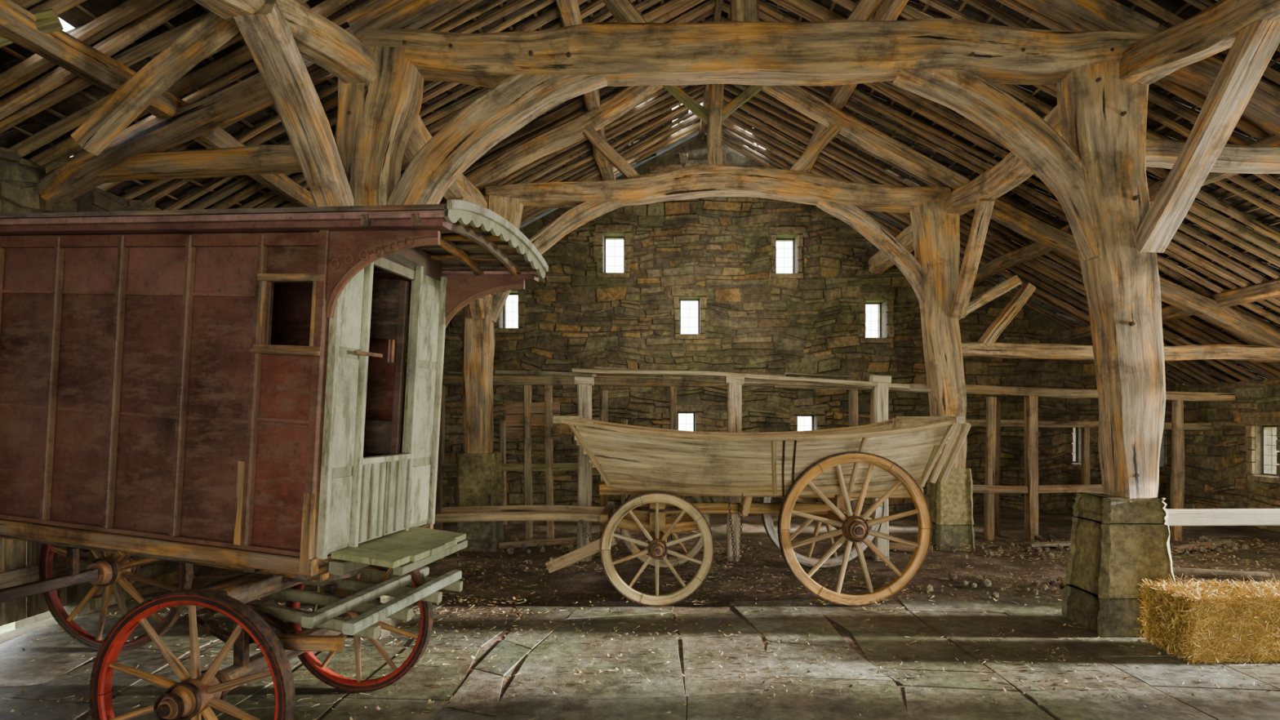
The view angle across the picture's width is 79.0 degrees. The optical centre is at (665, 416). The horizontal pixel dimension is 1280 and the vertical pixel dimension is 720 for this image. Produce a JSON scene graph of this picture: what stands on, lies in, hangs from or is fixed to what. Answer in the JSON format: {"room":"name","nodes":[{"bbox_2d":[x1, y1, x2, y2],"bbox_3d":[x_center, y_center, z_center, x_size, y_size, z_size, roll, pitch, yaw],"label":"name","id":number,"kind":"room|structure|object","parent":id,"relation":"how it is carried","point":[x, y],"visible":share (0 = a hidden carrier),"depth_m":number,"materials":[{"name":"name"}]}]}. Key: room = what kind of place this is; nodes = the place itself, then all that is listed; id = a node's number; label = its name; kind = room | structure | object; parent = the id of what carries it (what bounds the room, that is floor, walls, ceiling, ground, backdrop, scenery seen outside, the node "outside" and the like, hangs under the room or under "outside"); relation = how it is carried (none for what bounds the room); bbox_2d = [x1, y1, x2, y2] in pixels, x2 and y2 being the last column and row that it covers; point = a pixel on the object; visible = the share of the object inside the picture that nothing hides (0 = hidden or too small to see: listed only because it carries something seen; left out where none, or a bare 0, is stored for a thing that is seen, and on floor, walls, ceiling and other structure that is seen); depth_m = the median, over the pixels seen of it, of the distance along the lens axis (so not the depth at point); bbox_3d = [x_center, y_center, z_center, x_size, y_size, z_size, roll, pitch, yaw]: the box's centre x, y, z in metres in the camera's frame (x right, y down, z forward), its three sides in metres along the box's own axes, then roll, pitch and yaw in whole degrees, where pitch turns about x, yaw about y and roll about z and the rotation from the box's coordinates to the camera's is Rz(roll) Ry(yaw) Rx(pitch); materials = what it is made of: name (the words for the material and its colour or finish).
{"room":"farm building","nodes":[
{"label":"farm building","id":0,"kind":"room"},
{"bbox_2d":[0,146,219,628],"bbox_3d":[-4.925,-0.159,4.840,0.550,3.719,16.236,0,0,0],"label":"wall","id":1,"kind":"structure","parent":0,"point":[20,177],"depth_m":6.20,"materials":[{"name":"stone"}]},
{"bbox_2d":[0,537,66,626],"bbox_3d":[-4.772,0.255,4.610,0.095,2.510,3.180,0,0,0],"label":"door","id":2,"kind":"structure","parent":1,"relation":"in","point":[19,559],"depth_m":5.75,"materials":[{"name":"brown wood"}]},
{"bbox_2d":[0,511,1279,719],"bbox_3d":[1.900,1.593,4.800,13.600,0.075,16.400,0,0,0],"label":"floor","id":3,"kind":"structure","parent":0,"point":[50,676],"depth_m":5.31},
{"bbox_2d":[0,199,548,719],"bbox_3d":[-2.874,0.202,4.295,4.405,2.816,1.923,0,0,16],"label":"caravan","id":4,"kind":"object","parent":3,"relation":"on","point":[225,388],"visible":1,"depth_m":3.82,"materials":[{"name":"red paint"}]},
{"bbox_2d":[311,566,412,638],"bbox_3d":[-2.300,1.115,5.897,0.609,1.030,0.615,0,0,0],"label":"stone pier","id":5,"kind":"object","parent":3,"relation":"on","point":[383,599],"visible":0.06,"depth_m":5.67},
{"bbox_2d":[454,452,503,551],"bbox_3d":[-2.258,1.038,9.448,0.514,1.184,0.509,0,0,0],"label":"stone pier","id":6,"kind":"object","parent":3,"relation":"on","point":[478,475],"visible":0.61,"depth_m":9.26,"materials":[{"name":"beige stone"}]},
{"bbox_2d":[1,536,1279,719],"bbox_3d":[1.530,1.549,6.076,12.100,0.086,7.612,0,0,0],"label":"litter","id":7,"kind":"object","parent":3,"relation":"on","point":[378,708],"visible":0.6,"depth_m":6.62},
{"bbox_2d":[434,416,971,606],"bbox_3d":[0.232,0.799,7.375,4.772,1.602,1.934,0,0,0],"label":"wagon","id":8,"kind":"object","parent":3,"relation":"on","point":[895,458],"visible":1,"depth_m":6.70,"materials":[{"name":"beige paint"}]},
{"bbox_2d":[494,366,931,561],"bbox_3d":[0.519,0.520,8.817,4.974,2.160,0.564,0,0,0],"label":"wooden railing","id":9,"kind":"object","parent":3,"relation":"on","point":[880,385],"visible":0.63,"depth_m":8.55,"materials":[{"name":"beige paint"}]},
{"bbox_2d":[434,369,1235,541],"bbox_3d":[2.450,0.494,10.718,11.101,2.213,1.589,0,0,0],"label":"wooden fence","id":10,"kind":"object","parent":3,"relation":"on","point":[992,489],"depth_m":9.96,"materials":[{"name":"brown wood"}]},
{"bbox_2d":[461,533,1262,598],"bbox_3d":[2.641,1.557,8.257,10.137,0.110,3.463,0,0,0],"label":"rubble stones","id":11,"kind":"object","parent":3,"relation":"on","point":[986,583],"visible":0.56,"depth_m":8.94},
{"bbox_2d":[497,537,1270,577],"bbox_3d":[1.844,1.541,8.608,10.150,0.094,2.107,0,0,0],"label":"timber offcuts","id":12,"kind":"object","parent":3,"relation":"on","point":[898,546],"visible":0.56,"depth_m":9.12,"materials":[{"name":"brown wood"}]},
{"bbox_2d":[925,467,975,551],"bbox_3d":[3.460,1.125,9.450,0.480,1.009,0.486,0,0,0],"label":"stone pier","id":13,"kind":"object","parent":3,"relation":"on","point":[950,503],"visible":0.76,"depth_m":9.27,"materials":[{"name":"beige stone"}]},
{"bbox_2d":[1061,492,1175,637],"bbox_3d":[3.450,1.115,5.904,0.638,1.030,0.636,0,0,0],"label":"stone pier","id":14,"kind":"object","parent":3,"relation":"on","point":[1116,543],"visible":0.82,"depth_m":5.69,"materials":[{"name":"beige stone"}]},
{"bbox_2d":[1131,573,1279,665],"bbox_3d":[3.960,1.387,5.264,1.308,0.624,0.672,0,0,0],"label":"hay bale","id":15,"kind":"object","parent":3,"relation":"on","point":[1211,621],"visible":0.99,"depth_m":5.05,"materials":[{"name":"plant"}]},
{"bbox_2d":[1167,508,1279,525],"bbox_3d":[5.560,1.125,6.197,3.680,0.952,0.152,0,0,0],"label":"wooden barrier","id":16,"kind":"object","parent":3,"relation":"on","point":[1185,517],"visible":0.74,"depth_m":6.12,"materials":[{"name":"beige paint"}]},
{"bbox_2d":[0,0,1279,385],"bbox_3d":[1.905,-2.611,4.877,13.405,4.331,16.154,0,0,0],"label":"roof","id":17,"kind":"structure","parent":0,"point":[59,84],"depth_m":8.38,"materials":[{"name":"brown wood"}]},
{"bbox_2d":[70,0,376,206],"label":"braces","id":18,"kind":"object","parent":17,"relation":"attached to","point":[281,37],"depth_m":4.96,"materials":[{"name":"brown wood"}]},
{"bbox_2d":[0,0,1279,341],"bbox_3d":[1.485,-2.582,4.851,10.723,2.671,16.107,0,0,0],"label":"roof purlins","id":19,"kind":"structure","parent":17,"relation":"attached to","point":[17,24],"depth_m":7.05,"materials":[{"name":"brown wood"}]},
{"bbox_2d":[37,0,1279,502],"bbox_3d":[1.901,-1.940,5.896,13.276,5.279,0.380,0,0,0],"label":"roof truss","id":20,"kind":"object","parent":17,"relation":"attached to","point":[1095,171],"depth_m":5.76,"materials":[{"name":"brown wood"}]},
{"bbox_2d":[439,84,1279,471],"bbox_3d":[1.904,-1.950,9.459,13.279,5.259,0.385,0,0,0],"label":"roof truss","id":21,"kind":"object","parent":17,"relation":"attached to","point":[932,273],"depth_m":9.33,"materials":[{"name":"brown wood"}]},
{"bbox_2d":[944,151,1034,318],"label":"brace","id":22,"kind":"object","parent":17,"relation":"attached to","point":[980,193],"depth_m":8.64,"materials":[{"name":"brown wood"}]},
{"bbox_2d":[1119,0,1279,253],"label":"braces","id":23,"kind":"object","parent":17,"relation":"attached to","point":[1251,28],"depth_m":5.07,"materials":[{"name":"brown wood"}]},
{"bbox_2d":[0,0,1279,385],"bbox_3d":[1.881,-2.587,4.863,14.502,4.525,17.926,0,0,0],"label":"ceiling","id":24,"kind":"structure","parent":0,"point":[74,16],"depth_m":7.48,"materials":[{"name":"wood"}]},
{"bbox_2d":[394,133,1176,512],"bbox_3d":[1.906,-1.510,13.121,13.356,6.420,0.557,0,0,0],"label":"wall","id":25,"kind":"structure","parent":0,"point":[720,252],"depth_m":12.89,"materials":[{"name":"stone"}]},
{"bbox_2d":[503,293,518,328],"bbox_3d":[-2.600,-1.780,13.200,0.300,0.620,0.040,0,0,0],"label":"window","id":26,"kind":"structure","parent":25,"relation":"in","point":[510,294],"depth_m":13.18,"materials":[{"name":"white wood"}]},
{"bbox_2d":[604,236,624,272],"bbox_3d":[-0.860,-2.720,13.200,0.350,0.660,0.040,0,0,0],"label":"window","id":27,"kind":"structure","parent":25,"relation":"in","point":[605,237],"depth_m":13.18,"materials":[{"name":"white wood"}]},
{"bbox_2d":[677,412,694,431],"bbox_3d":[0.350,0.130,13.200,0.300,0.400,0.040,0,0,0],"label":"window","id":28,"kind":"structure","parent":25,"relation":"in","point":[693,413],"depth_m":13.18,"materials":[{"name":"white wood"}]},
{"bbox_2d":[680,299,699,333],"bbox_3d":[0.410,-1.680,13.200,0.340,0.620,0.040,0,0,0],"label":"window","id":29,"kind":"structure","parent":25,"relation":"in","point":[689,300],"depth_m":13.18,"materials":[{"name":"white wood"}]},
{"bbox_2d":[776,238,794,273],"bbox_3d":[2.020,-2.700,13.200,0.350,0.640,0.040,0,0,0],"label":"window","id":30,"kind":"structure","parent":25,"relation":"in","point":[777,239],"depth_m":13.18,"materials":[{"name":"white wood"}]},
{"bbox_2d":[797,415,813,430],"bbox_3d":[2.360,0.160,13.200,0.320,0.360,0.040,0,0,0],"label":"window","id":31,"kind":"structure","parent":25,"relation":"in","point":[812,416],"depth_m":13.18,"materials":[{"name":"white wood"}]},
{"bbox_2d":[865,302,881,337],"bbox_3d":[3.500,-1.620,13.200,0.340,0.620,0.040,0,0,0],"label":"window","id":32,"kind":"structure","parent":25,"relation":"in","point":[879,304],"depth_m":13.18,"materials":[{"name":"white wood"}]},
{"bbox_2d":[1072,427,1077,462],"bbox_3d":[6.880,0.450,13.200,0.240,0.680,0.040,0,0,0],"label":"window","id":33,"kind":"structure","parent":25,"relation":"in","point":[1075,428],"depth_m":13.19,"materials":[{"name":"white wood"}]},
{"bbox_2d":[1175,377,1279,531],"bbox_3d":[8.722,0.554,4.859,0.555,2.292,16.248,0,0,0],"label":"wall","id":34,"kind":"structure","parent":0,"point":[1224,462],"depth_m":11.56,"materials":[{"name":"stone"}]},
{"bbox_2d":[1262,425,1279,475],"bbox_3d":[8.620,0.485,10.950,0.040,0.710,0.440,0,0,0],"label":"window","id":35,"kind":"structure","parent":34,"relation":"in","point":[1264,445],"depth_m":11.15,"materials":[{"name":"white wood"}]},
{"label":"outside","id":36,"kind":"structure","parent":0,"visible":0},
{"bbox_2d":[0,622,16,634],"bbox_3d":[5.000,1.720,10.000,70.000,0.001,60.000,0,0,0],"label":"ground","id":37,"kind":"structure","parent":36,"point":[9,627],"depth_m":6.30,"materials":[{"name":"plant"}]}
]}

